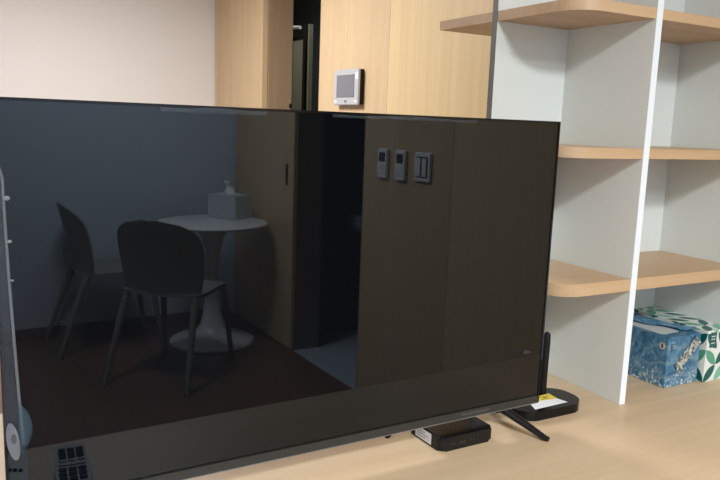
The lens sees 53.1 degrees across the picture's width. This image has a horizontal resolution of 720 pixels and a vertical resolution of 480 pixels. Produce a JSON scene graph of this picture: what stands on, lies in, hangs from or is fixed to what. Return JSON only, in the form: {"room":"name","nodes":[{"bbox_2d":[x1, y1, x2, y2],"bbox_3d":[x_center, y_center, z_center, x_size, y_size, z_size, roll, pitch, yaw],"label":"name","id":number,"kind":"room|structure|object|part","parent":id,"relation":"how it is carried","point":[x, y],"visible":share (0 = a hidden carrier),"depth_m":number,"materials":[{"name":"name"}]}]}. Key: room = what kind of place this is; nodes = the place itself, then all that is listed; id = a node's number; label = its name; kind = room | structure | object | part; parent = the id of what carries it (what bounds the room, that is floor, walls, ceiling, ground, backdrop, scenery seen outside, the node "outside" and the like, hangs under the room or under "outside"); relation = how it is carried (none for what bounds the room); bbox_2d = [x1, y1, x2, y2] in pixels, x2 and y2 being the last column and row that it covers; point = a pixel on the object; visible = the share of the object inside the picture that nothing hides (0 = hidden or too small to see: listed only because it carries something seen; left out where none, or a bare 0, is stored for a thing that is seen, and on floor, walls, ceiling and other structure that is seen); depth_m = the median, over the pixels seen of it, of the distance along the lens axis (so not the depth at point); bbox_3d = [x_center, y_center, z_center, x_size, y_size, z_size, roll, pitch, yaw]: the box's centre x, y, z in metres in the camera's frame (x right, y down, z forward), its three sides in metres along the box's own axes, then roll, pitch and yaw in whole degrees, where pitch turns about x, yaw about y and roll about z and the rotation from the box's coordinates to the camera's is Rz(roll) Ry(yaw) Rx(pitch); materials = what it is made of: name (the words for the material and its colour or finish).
{"room":"living room","nodes":[
{"label":"living room","id":0,"kind":"room"},
{"bbox_2d":[0,374,1,413],"bbox_3d":[-0.939,1.157,1.523,4.320,0.060,8.370,-3,10,-29],"label":"floor","id":1,"kind":"structure","parent":0,"point":[0,374],"depth_m":3.51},
{"bbox_2d":[0,373,719,479],"bbox_3d":[-0.155,0.790,1.493,2.597,0.730,0.905,-3,10,-29],"label":"desk","id":2,"kind":"object","parent":1,"relation":"on","point":[673,432],"visible":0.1,"depth_m":1.49,"materials":[{"name":"brown wood"}]},
{"bbox_2d":[0,97,560,479],"bbox_3d":[-0.069,0.105,1.340,1.084,0.676,0.233,-3,11,-30],"label":"television","id":3,"kind":"object","parent":2,"relation":"on","point":[187,292],"visible":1,"depth_m":1.24,"materials":[{"name":"black"}]},
{"bbox_2d":[411,417,491,451],"bbox_3d":[0.195,0.407,1.552,0.141,0.030,0.120,-3,11,-30],"label":"box","id":4,"kind":"object","parent":2,"relation":"on","point":[454,435],"visible":0.69,"depth_m":1.51,"materials":[{"name":"black plastic"}]},
{"bbox_3d":[0.196,0.392,1.550,0.136,0.001,0.116,-3,11,-30],"label":"plate","id":5,"kind":"part","parent":4,"relation":"part of","materials":[{"name":"black plastic"}]},
{"bbox_2d":[511,332,578,420],"bbox_3d":[0.433,0.318,1.712,0.200,0.172,0.114,-3,10,-29],"label":"router","id":6,"kind":"object","parent":2,"relation":"on","point":[553,402],"visible":0.72,"depth_m":1.71,"materials":[{"name":"black plastic"}]},
{"bbox_2d":[440,0,719,404],"bbox_3d":[0.636,-0.391,1.920,0.692,1.520,0.513,-3,10,-29],"label":"shelving unit","id":7,"kind":"object","parent":2,"relation":"on","point":[632,87],"visible":0.8,"depth_m":1.82,"materials":[{"name":"white wood"}]},
{"bbox_3d":[0.372,-0.567,1.908,0.233,0.023,0.223,-3,10,-29],"label":"shelf","id":8,"kind":"part","parent":7,"relation":"part of","materials":[{"name":"brown wood"}]},
{"bbox_3d":[0.500,-0.525,1.681,0.233,0.023,0.270,-3,10,-29],"label":"shelf","id":9,"kind":"part","parent":7,"relation":"part of","materials":[{"name":"brown wood"}]},
{"bbox_3d":[0.477,0.092,1.780,0.233,0.029,0.270,-3,10,-29],"label":"shelf","id":10,"kind":"part","parent":7,"relation":"part of","materials":[{"name":"brown wood"}]},
{"bbox_3d":[0.488,-0.215,1.731,0.233,0.024,0.270,-3,10,-29],"label":"shelf","id":11,"kind":"part","parent":7,"relation":"part of","materials":[{"name":"brown wood"}]},
{"bbox_3d":[0.779,0.076,1.947,0.418,0.029,0.270,-3,10,-29],"label":"shelf","id":12,"kind":"part","parent":7,"relation":"part of","materials":[{"name":"brown wood"}]},
{"bbox_3d":[0.790,-0.231,1.897,0.418,0.024,0.270,-3,10,-29],"label":"shelf","id":13,"kind":"part","parent":7,"relation":"part of","materials":[{"name":"brown wood"}]},
{"bbox_3d":[0.801,-0.541,1.847,0.418,0.023,0.270,-3,10,-29],"label":"shelf","id":14,"kind":"part","parent":7,"relation":"part of","materials":[{"name":"brown wood"}]},
{"bbox_2d":[628,313,700,387],"bbox_3d":[0.805,0.296,2.010,0.143,0.147,0.238,-3,10,-29],"label":"tissue box","id":15,"kind":"object","parent":2,"relation":"on","point":[663,354],"visible":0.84,"depth_m":1.92,"materials":[{"name":"blue cardboard"}]},
{"bbox_3d":[0.786,0.234,1.994,0.073,0.001,0.175,-3,10,-29],"label":"opening panel","id":16,"kind":"part","parent":15,"relation":"part of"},
{"bbox_2d":[634,306,719,381],"bbox_3d":[0.909,0.293,2.065,0.094,0.143,0.249,-3,10,-29],"label":"tissue box","id":17,"kind":"object","parent":2,"relation":"on","point":[708,368],"visible":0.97,"depth_m":1.96,"materials":[{"name":"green cardboard"}]},
{"bbox_2d":[0,0,214,105],"bbox_3d":[-2.847,-0.804,4.897,4.220,2.600,0.100,-3,10,-29],"label":"wall","id":18,"kind":"structure","parent":0,"point":[133,51],"depth_m":5.30,"materials":[{"name":"white paint"}]},
{"bbox_2d":[291,0,320,110],"bbox_3d":[-0.317,-0.862,5.819,1.100,2.600,3.600,-3,10,-29],"label":"wall","id":19,"kind":"structure","parent":0,"point":[305,12],"depth_m":6.90,"materials":[{"name":"grey"}]},
{"bbox_2d":[267,0,493,117],"bbox_3d":[0.922,-0.251,2.312,0.172,2.600,8.170,-3,10,-29],"label":"wall","id":20,"kind":"structure","parent":0,"point":[411,66],"depth_m":3.35,"materials":[{"name":"brown wood"}]},
{"bbox_2d":[215,0,268,108],"bbox_3d":[-0.900,-0.715,5.347,0.040,2.402,1.015,-3,10,-29],"label":"door","id":21,"kind":"structure","parent":20,"relation":"in","point":[241,26],"depth_m":5.15,"materials":[{"name":"brown wood"}]},
{"bbox_2d":[268,0,320,109],"bbox_3d":[-0.368,-0.550,4.627,0.168,2.360,0.801,-3,10,-29],"label":"trim","id":22,"kind":"structure","parent":20,"relation":"attached to","point":[280,11],"depth_m":4.86,"materials":[{"name":"brown wood"}]},
{"bbox_2d":[334,68,363,104],"bbox_3d":[-0.061,-0.810,3.825,0.035,0.186,0.283,-3,10,-29],"label":"wall control panel","id":23,"kind":"object","parent":20,"relation":"attached to","point":[348,83],"visible":1,"depth_m":3.78,"materials":[{"name":"white plastic"}]},
{"bbox_3d":[-0.364,0.451,6.031,1.100,0.058,3.600,-3,10,-29],"label":"floor","id":24,"kind":"structure","parent":0,"visible":0},
{"bbox_2d":[292,24,312,110],"bbox_3d":[-0.596,-0.661,5.960,0.054,2.139,0.750,-3,10,-29],"label":"door","id":25,"kind":"structure","parent":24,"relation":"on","point":[303,44],"depth_m":5.60,"materials":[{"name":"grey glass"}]},
{"bbox_3d":[-0.511,-0.589,5.844,0.008,2.000,0.235,-3,10,-29],"label":"glass panel","id":26,"kind":"part","parent":25,"relation":"part of","materials":[{"name":"grey glass"}]},
{"bbox_3d":[-0.573,-1.622,5.857,0.024,0.030,0.650,-3,10,-29],"label":"frame rail","id":27,"kind":"part","parent":25,"relation":"part of","materials":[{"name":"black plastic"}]},
{"bbox_3d":[-0.445,-0.605,5.704,0.042,2.120,0.045,-3,10,-29],"label":"frame post","id":28,"kind":"part","parent":25,"relation":"part of","materials":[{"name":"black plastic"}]},
{"bbox_3d":[-0.411,-0.596,5.655,0.032,2.120,0.025,-3,10,-29],"label":"frame post","id":29,"kind":"part","parent":25,"relation":"part of","materials":[{"name":"grey metal"}]}
]}

